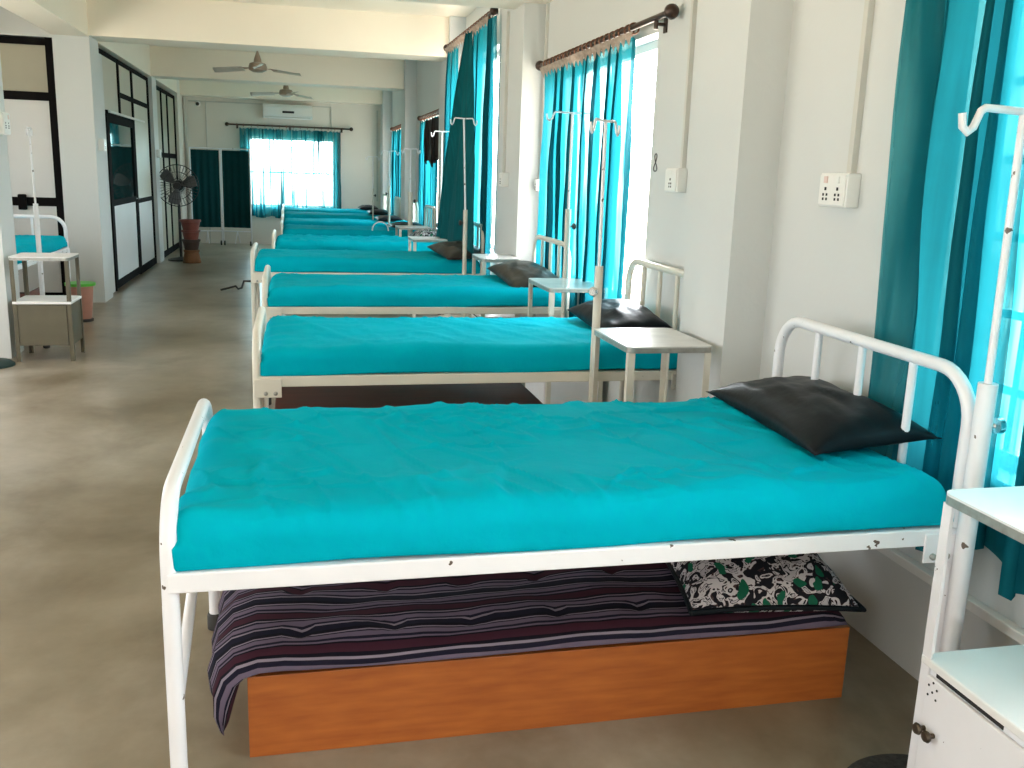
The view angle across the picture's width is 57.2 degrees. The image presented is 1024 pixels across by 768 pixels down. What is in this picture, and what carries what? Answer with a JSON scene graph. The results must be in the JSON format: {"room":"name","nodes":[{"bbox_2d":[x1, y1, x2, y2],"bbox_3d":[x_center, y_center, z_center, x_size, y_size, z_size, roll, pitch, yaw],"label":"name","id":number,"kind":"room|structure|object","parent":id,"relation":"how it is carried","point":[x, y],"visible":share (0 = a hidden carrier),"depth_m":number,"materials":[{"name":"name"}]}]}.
{"room":"hospital room","nodes":[
{"label":"hospital room","id":0,"kind":"room"},
{"bbox_2d":[0,58,23,358],"bbox_3d":[-3.920,-1.767,6.968,0.240,3.150,0.350,-1,13,-13],"label":"trim","id":1,"kind":"structure","parent":0,"point":[7,231],"depth_m":7.11,"materials":[{"name":"paint"}]},
{"bbox_2d":[0,112,10,134],"bbox_3d":[-3.768,-1.930,6.960,0.060,0.160,0.170,-1,13,-13],"label":"box","id":2,"kind":"object","parent":1,"relation":"attached to","point":[5,129],"visible":1,"depth_m":6.92,"materials":[{"name":"white plastic"}]},
{"bbox_2d":[0,6,51,37],"bbox_3d":[-5.339,-3.732,9.368,1.390,0.450,0.060,-1,13,-13],"label":"wall","id":3,"kind":"structure","parent":0,"point":[11,24],"depth_m":9.45,"materials":[{"name":"paint"}]},
{"bbox_2d":[105,96,380,243],"bbox_3d":[-5.301,-4.311,18.187,5.810,3.150,0.200,-1,13,-13],"label":"wall","id":4,"kind":"structure","parent":0,"point":[358,174],"depth_m":18.33,"materials":[{"name":"paint"}]},
{"bbox_2d":[170,80,187,245],"bbox_3d":[-6.296,-4.176,17.434,0.350,3.150,0.850,-1,13,-13],"label":"trim","id":5,"kind":"structure","parent":4,"relation":"attached to","point":[178,98],"depth_m":17.26,"materials":[{"name":"paint"}]},
{"bbox_2d":[183,96,190,218],"bbox_3d":[-6.181,-4.047,17.907,0.045,2.745,0.045,-1,13,-13],"label":"conduit","id":6,"kind":"object","parent":4,"relation":"attached to","point":[184,97],"visible":0.56,"depth_m":17.79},
{"bbox_2d":[263,103,311,119],"bbox_3d":[-4.292,-5.213,17.990,0.920,0.260,0.226,-1,13,-13],"label":"air conditioner","id":7,"kind":"object","parent":4,"relation":"attached to","point":[279,111],"visible":1,"depth_m":17.90,"materials":[{"name":"white plastic"}]},
{"bbox_2d":[225,122,352,132],"bbox_3d":[-4.280,-4.942,18.117,2.406,0.108,0.108,-1,13,-13],"label":"curtain rod","id":8,"kind":"object","parent":4,"relation":"attached to","point":[226,123],"visible":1,"depth_m":18.10,"materials":[{"name":"brown metal"}]},
{"bbox_2d":[239,127,292,217],"bbox_3d":[-4.748,-4.071,18.193,0.971,1.695,0.064,-1,13,-13],"label":"curtain","id":9,"kind":"object","parent":8,"relation":"hanging from","point":[275,164],"visible":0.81,"depth_m":18.20,"materials":[{"name":"fabric"}]},
{"bbox_2d":[292,130,340,208],"bbox_3d":[-3.817,-4.088,18.403,0.940,1.695,0.078,-1,13,-12],"label":"curtain","id":10,"kind":"object","parent":8,"relation":"hanging from","point":[325,146],"visible":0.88,"depth_m":18.37,"materials":[{"name":"fabric"}]},
{"bbox_2d":[255,137,325,207],"bbox_3d":[-4.322,-4.148,18.473,1.660,1.330,0.050,-1,13,-13],"label":"window","id":11,"kind":"structure","parent":4,"relation":"in","point":[313,205],"depth_m":18.62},
{"bbox_2d":[376,110,377,200],"bbox_3d":[-2.673,-4.514,18.636,0.030,1.750,0.030,-1,13,-13],"label":"conduit","id":12,"kind":"object","parent":4,"relation":"attached to","point":[377,110],"visible":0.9,"depth_m":18.62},
{"bbox_2d":[17,0,476,60],"bbox_3d":[-2.475,-3.296,6.452,6.060,0.150,24.200,-1,13,-13],"label":"ceiling","id":13,"kind":"structure","parent":0,"point":[385,6],"depth_m":9.79,"materials":[{"name":"beige paint"}]},
{"bbox_2d":[0,0,88,36],"bbox_3d":[-4.168,-3.440,8.171,0.350,0.425,2.780,-1,13,-13],"label":"beam","id":14,"kind":"structure","parent":13,"relation":"attached to","point":[56,17],"depth_m":8.59,"materials":[{"name":"beige paint"}]},
{"bbox_2d":[98,41,150,75],"bbox_3d":[-5.015,-4.280,11.816,0.350,0.425,3.950,-1,13,-13],"label":"beam","id":15,"kind":"structure","parent":13,"relation":"attached to","point":[136,56],"depth_m":12.19,"materials":[{"name":"beige paint"}]},
{"bbox_2d":[156,79,176,92],"bbox_3d":[-5.857,-5.114,15.437,0.350,0.425,2.730,-1,13,-13],"label":"beam","id":16,"kind":"structure","parent":13,"relation":"attached to","point":[169,85],"depth_m":15.82,"materials":[{"name":"beige paint"}]},
{"bbox_2d":[213,51,301,76],"bbox_3d":[-3.198,-4.164,11.738,1.115,0.500,1.010,-1,13,-13],"label":"ceiling fan","id":17,"kind":"object","parent":13,"relation":"hanging from","point":[257,66],"visible":0.87,"depth_m":11.92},
{"bbox_2d":[86,0,448,61],"bbox_3d":[-2.467,-3.834,10.170,3.870,0.415,0.500,-1,13,-13],"label":"beam","id":18,"kind":"structure","parent":13,"relation":"attached to","point":[185,23],"depth_m":9.93,"materials":[{"name":"beige paint"}]},
{"bbox_2d":[150,46,403,90],"bbox_3d":[-3.441,-4.800,14.361,3.870,0.415,0.480,-1,13,-13],"label":"beam","id":19,"kind":"structure","parent":13,"relation":"attached to","point":[176,63],"depth_m":14.14,"materials":[{"name":"beige paint"}]},
{"bbox_2d":[179,80,381,104],"bbox_3d":[-4.245,-5.596,17.821,3.870,0.415,0.400,-1,13,-13],"label":"beam","id":20,"kind":"structure","parent":13,"relation":"attached to","point":[187,87],"depth_m":17.65,"materials":[{"name":"beige paint"}]},
{"bbox_2d":[250,85,311,98],"bbox_3d":[-3.789,-5.003,15.466,1.042,0.520,1.036,-1,13,-13],"label":"ceiling fan","id":21,"kind":"object","parent":13,"relation":"hanging from","point":[285,92],"visible":0.84,"depth_m":15.56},
{"bbox_2d":[391,0,552,9],"bbox_3d":[-1.632,-3.006,6.577,3.870,0.415,0.500,-1,13,-13],"label":"beam","id":22,"kind":"structure","parent":13,"relation":"attached to","point":[503,4],"depth_m":7.02,"materials":[{"name":"beige paint"}]},
{"bbox_2d":[0,243,918,767],"bbox_3d":[-2.582,-0.076,7.168,6.060,0.150,24.200,-1,13,-13],"label":"floor","id":23,"kind":"structure","parent":0,"point":[89,444],"depth_m":3.18,"materials":[{"name":"concrete"}]},
{"bbox_2d":[0,358,15,368],"bbox_3d":[-3.823,-0.161,6.892,0.320,0.055,0.320,-1,13,-13],"label":"stand base","id":24,"kind":"object","parent":23,"relation":"on","point":[4,362],"visible":1,"depth_m":6.88,"materials":[{"name":"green metal"}]},
{"bbox_2d":[0,36,65,294],"bbox_3d":[-5.385,-2.190,9.685,1.378,2.700,0.098,-1,13,-13],"label":"wall","id":25,"kind":"structure","parent":23,"relation":"on","point":[27,63],"depth_m":9.73,"materials":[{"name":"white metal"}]},
{"bbox_2d":[25,127,49,347],"bbox_3d":[-3.734,-1.128,7.395,0.051,1.729,0.170,-1,13,-13],"label":"stand","id":26,"kind":"object","parent":23,"relation":"on","point":[28,130],"visible":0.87,"depth_m":7.39,"materials":[{"name":"white metal"}]},
{"bbox_2d":[13,214,70,280],"bbox_3d":[-4.733,-1.006,8.496,0.980,0.948,2.032,-1,13,-13],"label":"hospital bed","id":27,"kind":"object","parent":23,"relation":"on","point":[24,243],"visible":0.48,"depth_m":9.04,"materials":[{"name":"fabric"}]},
{"bbox_2d":[8,252,84,361],"bbox_3d":[-3.548,-0.593,7.193,0.415,0.785,0.380,-1,13,-13],"label":"bedside table","id":28,"kind":"object","parent":23,"relation":"on","point":[39,320],"visible":1,"depth_m":7.05,"materials":[{"name":"white metal"}]},
{"bbox_2d":[12,295,81,303],"bbox_3d":[-3.546,-0.644,7.182,0.407,0.021,0.372,-1,13,-13],"label":"shelf","id":29,"kind":"object","parent":28,"relation":"attached to","point":[27,299],"depth_m":7.11,"materials":[{"name":"white metal"}]},
{"bbox_2d":[64,281,95,321],"bbox_3d":[-4.086,-0.780,8.919,0.270,0.365,0.270,-1,13,-13],"label":"waste bin","id":30,"kind":"object","parent":23,"relation":"on","point":[86,286],"visible":0.51,"depth_m":8.86,"materials":[{"name":"pink plastic"}]},
{"bbox_2d":[98,48,178,292],"bbox_3d":[-5.310,-3.081,13.697,0.045,2.700,7.110,-1,13,-13],"label":"wall","id":31,"kind":"structure","parent":23,"relation":"on","point":[124,90],"depth_m":13.23,"materials":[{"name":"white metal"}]},
{"bbox_2d":[52,34,112,302],"bbox_3d":[-4.571,-2.466,10.012,0.350,3.150,0.470,-1,13,-13],"label":"column","id":32,"kind":"structure","parent":31,"relation":"attached to","point":[76,58],"depth_m":9.84,"materials":[{"name":"paint"}]},
{"bbox_2d":[108,115,140,287],"bbox_3d":[-4.832,-2.296,11.784,0.095,1.990,1.790,-1,13,-13],"label":"door","id":33,"kind":"structure","parent":31,"relation":"in","point":[121,131],"depth_m":11.76,"materials":[{"name":"black metal"}]},
{"bbox_2d":[145,76,163,262],"bbox_3d":[-5.547,-3.434,14.213,0.350,3.150,0.470,-1,13,-13],"label":"column","id":34,"kind":"structure","parent":31,"relation":"attached to","point":[151,80],"depth_m":14.18,"materials":[{"name":"paint"}]},
{"bbox_2d":[159,164,198,261],"bbox_3d":[-5.178,-2.667,14.662,0.503,1.481,0.468,8,14,25],"label":"pedestal fan","id":35,"kind":"object","parent":23,"relation":"on","point":[166,175],"visible":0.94,"depth_m":14.57,"materials":[{"name":"metal"}]},
{"bbox_2d":[183,249,200,263],"bbox_3d":[-4.958,-1.979,14.553,0.275,0.200,0.275,-1,13,-13],"label":"planter","id":36,"kind":"object","parent":23,"relation":"on","point":[190,256],"visible":0.96,"depth_m":14.45,"materials":[{"name":"orange ceramic"}]},
{"bbox_2d":[182,239,200,249],"bbox_3d":[-4.953,-2.140,14.518,0.281,0.190,0.281,-1,13,-13],"label":"planter","id":37,"kind":"object","parent":36,"relation":"on","point":[188,244],"visible":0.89,"depth_m":14.42,"materials":[{"name":"brown ceramic"}]},
{"bbox_2d":[181,230,199,239],"bbox_3d":[-4.948,-2.286,14.485,0.281,0.170,0.281,-1,13,-13],"label":"planter","id":38,"kind":"object","parent":37,"relation":"on","point":[187,235],"visible":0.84,"depth_m":14.39,"materials":[{"name":"ceramic"}]},
{"bbox_2d":[180,219,200,230],"bbox_3d":[-4.943,-2.432,14.452,0.312,0.190,0.312,-1,13,-13],"label":"planter","id":39,"kind":"object","parent":38,"relation":"on","point":[187,224],"visible":0.93,"depth_m":14.35,"materials":[{"name":"ceramic"}]},
{"bbox_2d":[189,147,252,245],"bbox_3d":[-5.466,-3.514,17.680,1.093,1.801,0.328,-1,13,-13],"label":"folding screen","id":40,"kind":"object","parent":23,"relation":"on","point":[232,191],"visible":0.91,"depth_m":17.65,"materials":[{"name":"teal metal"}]},
{"bbox_2d":[282,193,387,212],"bbox_3d":[-3.310,-3.042,17.585,1.932,1.064,0.990,-1,13,-13],"label":"hospital bed","id":41,"kind":"object","parent":23,"relation":"on","point":[385,197],"visible":0.38,"depth_m":17.23,"materials":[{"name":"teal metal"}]},
{"bbox_2d":[281,196,400,219],"bbox_3d":[-2.870,-2.626,15.784,1.952,1.064,0.990,-1,13,-13],"label":"hospital bed","id":42,"kind":"object","parent":23,"relation":"on","point":[397,200],"visible":0.42,"depth_m":15.40,"materials":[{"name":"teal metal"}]},
{"bbox_2d":[281,202,418,226],"bbox_3d":[-2.409,-2.189,13.887,1.952,1.064,0.990,-1,13,-13],"label":"hospital bed","id":43,"kind":"object","parent":23,"relation":"on","point":[297,221],"visible":0.41,"depth_m":13.47,"materials":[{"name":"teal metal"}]},
{"bbox_2d":[375,215,402,220],"bbox_3d":[-1.833,-2.462,13.948,0.380,0.082,0.620,-1,13,-13],"label":"pillow","id":44,"kind":"object","parent":43,"relation":"on","point":[381,217],"visible":0.9,"depth_m":13.71,"materials":[{"name":"black plastic"}]},
{"bbox_2d":[220,222,484,330],"bbox_3d":[-1.447,-0.947,8.452,2.269,1.064,0.990,-1,13,-13],"label":"hospital bed","id":45,"kind":"object","parent":23,"relation":"on","point":[317,261],"visible":0.87,"depth_m":8.05,"materials":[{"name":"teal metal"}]},
{"bbox_2d":[427,241,484,259],"bbox_3d":[-0.487,-1.212,8.467,0.399,0.132,0.800,-2,13,-19],"label":"pillow","id":46,"kind":"object","parent":45,"relation":"on","point":[450,250],"visible":0.73,"depth_m":8.26,"materials":[{"name":"black leather"}]},
{"bbox_2d":[272,229,437,250],"bbox_3d":[-1.639,-1.367,10.310,1.922,1.064,0.990,-1,13,-13],"label":"hospital bed","id":47,"kind":"object","parent":23,"relation":"on","point":[283,241],"visible":0.53,"depth_m":9.87,"materials":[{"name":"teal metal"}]},
{"bbox_2d":[409,228,436,236],"bbox_3d":[-0.939,-1.650,10.365,0.338,0.129,0.600,-1,13,-13],"label":"pillow","id":48,"kind":"object","parent":47,"relation":"on","point":[428,232],"visible":0.45,"depth_m":10.17,"materials":[{"name":"multicoloured"}]},
{"bbox_2d":[280,205,436,236],"bbox_3d":[-2.013,-1.806,12.226,1.952,1.064,0.990,-1,13,-13],"label":"hospital bed","id":49,"kind":"object","parent":23,"relation":"on","point":[319,230],"visible":0.47,"depth_m":11.82,"materials":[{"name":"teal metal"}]},
{"bbox_2d":[379,150,398,226],"bbox_3d":[-1.757,-2.429,13.437,0.282,1.769,0.046,-1,13,-13],"label":"stand","id":50,"kind":"object","parent":23,"relation":"on","point":[386,193],"visible":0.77,"depth_m":13.36,"materials":[{"name":"beige metal"}]},
{"bbox_2d":[275,383,541,408],"bbox_3d":[-0.511,0.268,4.551,1.220,0.448,0.640,-1,13,-13],"label":"box","id":51,"kind":"object","parent":23,"relation":"on","point":[361,396],"visible":0.05,"depth_m":4.48,"materials":[{"name":"wood"}]},
{"bbox_2d":[401,148,420,235],"bbox_3d":[-1.277,-2.049,11.794,0.244,1.772,0.081,-1,13,-13],"label":"stand","id":52,"kind":"object","parent":23,"relation":"on","point":[410,194],"visible":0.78,"depth_m":11.72,"materials":[{"name":"beige metal"}]},
{"bbox_2d":[395,225,430,236],"bbox_3d":[-1.242,-1.531,11.643,0.426,0.830,0.450,-1,13,-13],"label":"bedside table","id":53,"kind":"object","parent":23,"relation":"on","point":[400,227],"visible":0.14,"depth_m":11.39,"materials":[{"name":"white metal"}]},
{"bbox_2d":[262,235,570,404],"bbox_3d":[-0.695,-0.502,6.567,2.017,1.064,0.980,-1,13,-13],"label":"hospital bed","id":54,"kind":"object","parent":23,"relation":"on","point":[283,293],"visible":0.91,"depth_m":6.15,"materials":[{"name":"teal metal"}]},
{"bbox_2d":[487,260,558,287],"bbox_3d":[0.107,-0.777,6.666,0.399,0.150,0.798,-2,13,-16],"label":"pillow","id":55,"kind":"object","parent":54,"relation":"on","point":[517,274],"visible":0.75,"depth_m":6.55,"materials":[{"name":"black plastic"}]},
{"bbox_2d":[408,236,450,316],"bbox_3d":[-0.868,-1.092,9.726,0.426,0.830,0.450,-1,13,-13],"label":"bedside table","id":56,"kind":"object","parent":23,"relation":"on","point":[414,239],"visible":0.12,"depth_m":9.51,"materials":[{"name":"white metal"}]},
{"bbox_2d":[450,117,477,316],"bbox_3d":[-0.433,-1.278,8.064,0.237,1.944,0.050,-1,13,-13],"label":"stand","id":57,"kind":"object","parent":23,"relation":"on","point":[465,212],"visible":0.73,"depth_m":8.03,"materials":[{"name":"beige metal"}]},
{"bbox_2d":[252,258,683,407],"bbox_3d":[-0.221,-0.057,4.602,2.002,1.078,0.960,-1,13,-13],"label":"hospital bed","id":58,"kind":"object","parent":23,"relation":"on","point":[293,350],"visible":0.86,"depth_m":4.19,"materials":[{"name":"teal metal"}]},
{"bbox_2d":[566,298,671,327],"bbox_3d":[0.534,-0.350,4.778,0.358,0.131,0.621,-1,13,-13],"label":"pillow","id":59,"kind":"object","parent":58,"relation":"on","point":[615,313],"visible":0.7,"depth_m":4.62,"materials":[{"name":"leather"}]},
{"bbox_2d":[471,254,520,317],"bbox_3d":[-0.152,-0.574,7.429,0.331,0.865,0.440,-1,13,-13],"label":"bedside table","id":60,"kind":"object","parent":23,"relation":"on","point":[483,258],"visible":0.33,"depth_m":7.26,"materials":[{"name":"metal"}]},
{"bbox_2d":[475,314,518,317],"bbox_3d":[-0.141,-0.552,7.437,0.297,0.021,0.432,-1,13,-13],"label":"shelf","id":61,"kind":"object","parent":60,"relation":"attached to","point":[476,315],"depth_m":7.27,"materials":[{"name":"white metal"}]},
{"bbox_2d":[247,625,849,756],"bbox_3d":[0.078,0.761,2.934,1.705,0.228,0.720,-1,13,-13],"label":"box","id":62,"kind":"object","parent":23,"relation":"on","point":[297,711],"visible":0.34,"depth_m":2.57,"materials":[{"name":"wood"}]},
{"bbox_2d":[207,562,847,734],"bbox_3d":[0.017,0.684,2.882,1.789,0.230,0.752,-1,13,-13],"label":"blanket","id":63,"kind":"object","parent":62,"relation":"on","point":[353,624],"visible":0.57,"depth_m":2.60,"materials":[{"name":"purple fabric"}]},
{"bbox_2d":[666,553,866,615],"bbox_3d":[0.714,0.525,2.906,0.514,0.185,0.613,1,13,-6],"label":"pillow","id":64,"kind":"object","parent":63,"relation":"on","point":[793,582],"visible":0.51,"depth_m":2.67,"materials":[{"name":"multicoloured fabric"}]},
{"bbox_2d":[546,111,581,317],"bbox_3d":[0.355,-0.807,6.178,0.350,1.894,0.050,-1,13,-13],"label":"stand","id":65,"kind":"object","parent":23,"relation":"on","point":[568,210],"visible":0.57,"depth_m":6.12,"materials":[{"name":"beige metal"}]},
{"bbox_2d":[525,278,604,403],"bbox_3d":[0.316,-0.215,5.932,0.396,0.845,0.550,-1,13,-13],"label":"bedside table","id":66,"kind":"object","parent":23,"relation":"on","point":[546,392],"visible":0.22,"depth_m":5.73,"materials":[{"name":"metal"}]},
{"bbox_2d":[159,317,974,767],"bbox_3d":[0.098,0.385,2.729,1.997,1.052,1.045,-1,13,-13],"label":"hospital bed","id":67,"kind":"object","parent":23,"relation":"on","point":[301,496],"visible":0.92,"depth_m":2.32,"materials":[{"name":"white metal"}]},
{"bbox_2d":[705,376,942,455],"bbox_3d":[0.942,0.070,2.955,0.388,0.130,0.770,-1,13,-11],"label":"pillow","id":68,"kind":"object","parent":67,"relation":"on","point":[818,416],"visible":0.98,"depth_m":2.76,"materials":[{"name":"leather"}]},
{"bbox_2d":[588,117,620,401],"bbox_3d":[0.369,-0.277,4.170,0.050,1.734,0.282,10,15,31],"label":"stand","id":69,"kind":"object","parent":23,"relation":"on","point":[595,292],"visible":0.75,"depth_m":4.11,"materials":[{"name":"beige metal"}]},
{"bbox_2d":[590,328,711,401],"bbox_3d":[0.559,0.211,4.060,0.391,0.842,0.468,-1,13,-13],"label":"bedside table","id":70,"kind":"object","parent":23,"relation":"on","point":[632,341],"visible":0.14,"depth_m":3.89,"materials":[{"name":"metal"}]},
{"bbox_2d":[847,754,907,767],"bbox_3d":[1.026,1.035,2.329,0.400,0.016,0.400,-1,13,-13],"label":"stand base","id":71,"kind":"object","parent":23,"relation":"on","point":[881,760],"visible":0.66,"depth_m":2.47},
{"bbox_2d":[907,486,1023,767],"bbox_3d":[1.196,0.689,2.042,0.441,0.827,0.452,-1,13,-13],"label":"bedside table","id":72,"kind":"object","parent":23,"relation":"on","point":[969,712],"visible":1,"depth_m":2.10,"materials":[{"name":"white metal"}]},
{"bbox_2d":[921,644,1023,741],"bbox_3d":[1.209,0.688,2.045,0.407,0.021,0.444,-1,13,-13],"label":"shelf","id":73,"kind":"object","parent":72,"relation":"attached to","point":[991,680],"depth_m":2.11,"materials":[{"name":"white metal"}]},
{"bbox_2d":[939,104,1023,651],"bbox_3d":[1.164,0.177,2.365,0.346,1.685,0.064,-1,13,-13],"label":"stand","id":74,"kind":"object","parent":23,"relation":"on","point":[984,423],"visible":0.71,"depth_m":2.34,"materials":[{"name":"white metal"}]},
{"bbox_2d":[392,0,1023,680],"bbox_3d":[0.279,-1.736,7.451,0.200,3.150,24.200,-1,13,-13],"label":"wall","id":75,"kind":"structure","parent":0,"point":[824,267],"depth_m":3.41,"materials":[{"name":"paint"}]},
{"bbox_2d":[380,90,391,213],"bbox_3d":[-2.471,-4.278,18.458,0.174,3.150,0.550,-1,13,-13],"label":"trim","id":76,"kind":"structure","parent":75,"relation":"attached to","point":[386,107],"depth_m":18.13,"materials":[{"name":"paint"}]},
{"bbox_2d":[390,124,400,131],"bbox_3d":[-1.985,-4.500,16.494,0.093,0.108,2.276,-1,13,-13],"label":"curtain rod","id":77,"kind":"object","parent":75,"relation":"attached to","point":[395,128],"visible":0.68,"depth_m":16.87,"materials":[{"name":"brown metal"}]},
{"bbox_2d":[391,130,397,214],"bbox_3d":[-2.120,-3.755,17.126,0.129,1.670,0.846,-1,13,-13],"label":"curtain","id":78,"kind":"object","parent":77,"relation":"hanging from","point":[394,133],"visible":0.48,"depth_m":17.13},
{"bbox_2d":[396,129,400,197],"bbox_3d":[-1.923,-3.550,16.236,0.110,1.670,0.926,-1,13,-13],"label":"curtain","id":79,"kind":"object","parent":77,"relation":"hanging from","point":[398,182],"visible":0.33,"depth_m":16.27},
{"bbox_2d":[401,60,416,220],"bbox_3d":[-1.643,-3.457,14.894,0.174,3.150,0.550,-1,13,-13],"label":"trim","id":80,"kind":"structure","parent":75,"relation":"attached to","point":[409,93],"depth_m":14.56,"materials":[{"name":"paint"}]},
{"bbox_2d":[417,109,438,121],"bbox_3d":[-1.104,-3.627,12.702,0.093,0.108,2.196,-1,13,-13],"label":"curtain rod","id":81,"kind":"object","parent":75,"relation":"attached to","point":[419,118],"visible":0.74,"depth_m":12.77,"materials":[{"name":"brown metal"}]},
{"bbox_2d":[418,119,428,225],"bbox_3d":[-1.256,-2.895,13.394,0.093,1.670,0.655,-1,13,-13],"label":"curtain","id":82,"kind":"object","parent":81,"relation":"hanging from","point":[422,124],"visible":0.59,"depth_m":13.43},
{"bbox_2d":[424,116,437,228],"bbox_3d":[-1.067,-2.702,12.555,0.105,1.670,1.143,-1,13,-13],"label":"curtain","id":83,"kind":"object","parent":81,"relation":"hanging from","point":[430,173],"visible":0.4,"depth_m":12.54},
{"bbox_2d":[424,116,438,166],"bbox_3d":[-1.042,-3.112,12.121,0.069,0.620,1.161,-1,13,-13],"label":"hanging cloth","id":84,"kind":"object","parent":83,"relation":"hanging from","point":[430,143],"visible":0.91,"depth_m":11.99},
{"bbox_2d":[437,16,465,223],"bbox_3d":[-0.717,-2.540,10.912,0.174,3.150,0.730,-1,13,-13],"label":"trim","id":85,"kind":"structure","parent":75,"relation":"attached to","point":[457,25],"depth_m":10.78,"materials":[{"name":"paint"}]},
{"bbox_2d":[443,8,498,50],"bbox_3d":[-0.417,-3.328,8.932,0.094,0.108,2.596,-1,13,-13],"label":"curtain rod","id":86,"kind":"object","parent":75,"relation":"attached to","point":[493,11],"visible":0.45,"depth_m":8.24,"materials":[{"name":"brown metal"}]},
{"bbox_2d":[443,46,458,168],"bbox_3d":[-0.639,-2.397,9.949,0.107,2.235,0.606,-1,13,-13],"label":"curtain","id":87,"kind":"object","parent":86,"relation":"hanging from","point":[452,58],"visible":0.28,"depth_m":9.93,"materials":[{"name":"fabric"}]},
{"bbox_2d":[436,30,474,258],"bbox_3d":[-0.495,-2.243,8.796,0.143,1.985,1.955,-1,13,-13],"label":"curtain","id":88,"kind":"object","parent":86,"relation":"hanging from","point":[451,208],"visible":0.88,"depth_m":8.72,"materials":[{"name":"fabric"}]},
{"bbox_2d":[444,16,487,54],"bbox_3d":[-0.461,-3.268,8.902,0.046,0.090,2.256,-1,13,-13],"label":"curtain heading","id":89,"kind":"object","parent":86,"relation":"attached to","point":[475,28],"visible":0.9,"depth_m":8.92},
{"bbox_2d":[473,15,496,274],"bbox_3d":[-0.273,-2.030,8.354,0.100,2.235,0.900,-1,13,-13],"label":"curtain","id":90,"kind":"object","parent":86,"relation":"hanging from","point":[485,41],"visible":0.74,"depth_m":8.07,"materials":[{"name":"fabric"}]},
{"bbox_2d":[499,173,508,186],"bbox_3d":[-0.070,-1.657,7.620,0.060,0.110,0.130,-1,13,-13],"label":"box","id":91,"kind":"object","parent":75,"relation":"attached to","point":[503,177],"visible":1,"depth_m":7.56,"materials":[{"name":"white plastic"}]},
{"bbox_2d":[502,11,509,172],"bbox_3d":[-0.047,-2.326,7.555,0.024,1.259,0.024,-1,13,-13],"label":"conduit","id":92,"kind":"object","parent":75,"relation":"attached to","point":[508,12],"visible":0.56,"depth_m":7.54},
{"bbox_2d":[493,3,545,316],"bbox_3d":[0.046,-1.783,7.628,0.174,3.150,0.860,-1,13,-13],"label":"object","id":93,"kind":"structure","parent":75,"relation":"attached to","point":[516,205],"depth_m":7.28,"materials":[{"name":"paint"}]},
{"bbox_2d":[541,3,549,142],"bbox_3d":[0.252,-2.385,7.022,0.022,1.722,0.022,-1,13,-13],"label":"conduit","id":94,"kind":"object","parent":75,"relation":"attached to","point":[547,4],"visible":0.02,"depth_m":6.98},
{"bbox_2d":[535,3,678,70],"bbox_3d":[0.501,-2.076,5.793,0.093,0.108,2.636,-1,13,-13],"label":"curtain rod","id":95,"kind":"object","parent":75,"relation":"attached to","point":[671,11],"visible":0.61,"depth_m":5.15,"materials":[{"name":"brown metal"}]},
{"bbox_2d":[535,58,584,317],"bbox_3d":[0.335,-1.336,6.596,0.114,1.745,0.901,-1,13,-13],"label":"curtain","id":96,"kind":"object","parent":95,"relation":"hanging from","point":[563,87],"visible":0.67,"depth_m":6.47,"materials":[{"name":"fabric"}]},
{"bbox_2d":[540,31,631,77],"bbox_3d":[0.417,-2.053,5.939,0.047,0.089,1.904,-1,13,-13],"label":"curtain heading","id":97,"kind":"object","parent":95,"relation":"attached to","point":[580,55],"visible":1,"depth_m":5.73,"materials":[{"name":"fabric"}]},
{"bbox_2d":[573,37,635,316],"bbox_3d":[0.542,-1.129,5.693,0.115,1.745,0.902,-1,13,-13],"label":"curtain","id":98,"kind":"object","parent":95,"relation":"hanging from","point":[608,86],"visible":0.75,"depth_m":5.56,"materials":[{"name":"fabric"}]},
{"bbox_2d":[622,40,657,303],"bbox_3d":[0.624,-1.343,6.106,0.050,1.490,2.180,-1,13,-13],"label":"window","id":99,"kind":"structure","parent":75,"relation":"in","point":[652,47],"depth_m":5.41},
{"bbox_2d":[664,168,686,192],"bbox_3d":[0.803,-1.003,4.627,0.060,0.115,0.150,-1,13,-13],"label":"box","id":100,"kind":"object","parent":75,"relation":"attached to","point":[675,178],"visible":1,"depth_m":4.57,"materials":[{"name":"white plastic"}]},
{"bbox_2d":[680,0,697,167],"bbox_3d":[0.859,-1.838,4.406,0.024,1.614,0.024,-1,13,-13],"label":"conduit","id":101,"kind":"object","parent":75,"relation":"attached to","point":[693,16],"visible":0.98,"depth_m":4.49,"materials":[{"name":"plastic"}]},
{"bbox_2d":[674,0,793,401],"bbox_3d":[0.915,-0.922,3.888,0.174,3.150,0.450,-1,13,-13],"label":"pillar","id":102,"kind":"structure","parent":75,"relation":"attached to","point":[745,44],"depth_m":3.78,"materials":[{"name":"paint"}]},
{"bbox_2d":[818,173,860,207],"bbox_3d":[1.125,-0.669,3.243,0.060,0.115,0.170,-1,13,-13],"label":"box","id":103,"kind":"object","parent":75,"relation":"attached to","point":[840,190],"visible":1,"depth_m":3.19,"materials":[{"name":"white plastic"}]},
{"bbox_2d":[846,0,874,172],"bbox_3d":[1.181,-1.504,3.021,0.026,1.646,0.026,-1,13,-13],"label":"conduit","id":104,"kind":"object","parent":75,"relation":"attached to","point":[869,5],"visible":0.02,"depth_m":3.13,"materials":[{"name":"plastic"}]},
{"bbox_2d":[876,548,1023,644],"bbox_3d":[1.208,0.533,3.039,0.030,0.030,1.910,-1,13,-13],"label":"conduit","id":105,"kind":"object","parent":75,"relation":"attached to","point":[1006,626],"visible":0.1,"depth_m":2.63,"materials":[{"name":"white plastic"}]},
{"bbox_3d":[1.410,-1.215,1.878,0.093,0.108,2.256,-1,13,-13],"label":"curtain rod","id":106,"kind":"object","parent":75,"relation":"attached to","visible":0},
{"bbox_2d":[867,0,1023,600],"bbox_3d":[1.296,-0.369,2.335,0.127,1.830,1.238,-1,13,-13],"label":"curtain","id":107,"kind":"object","parent":106,"relation":"hanging from","point":[947,193],"visible":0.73,"depth_m":2.57,"materials":[{"name":"fabric"}]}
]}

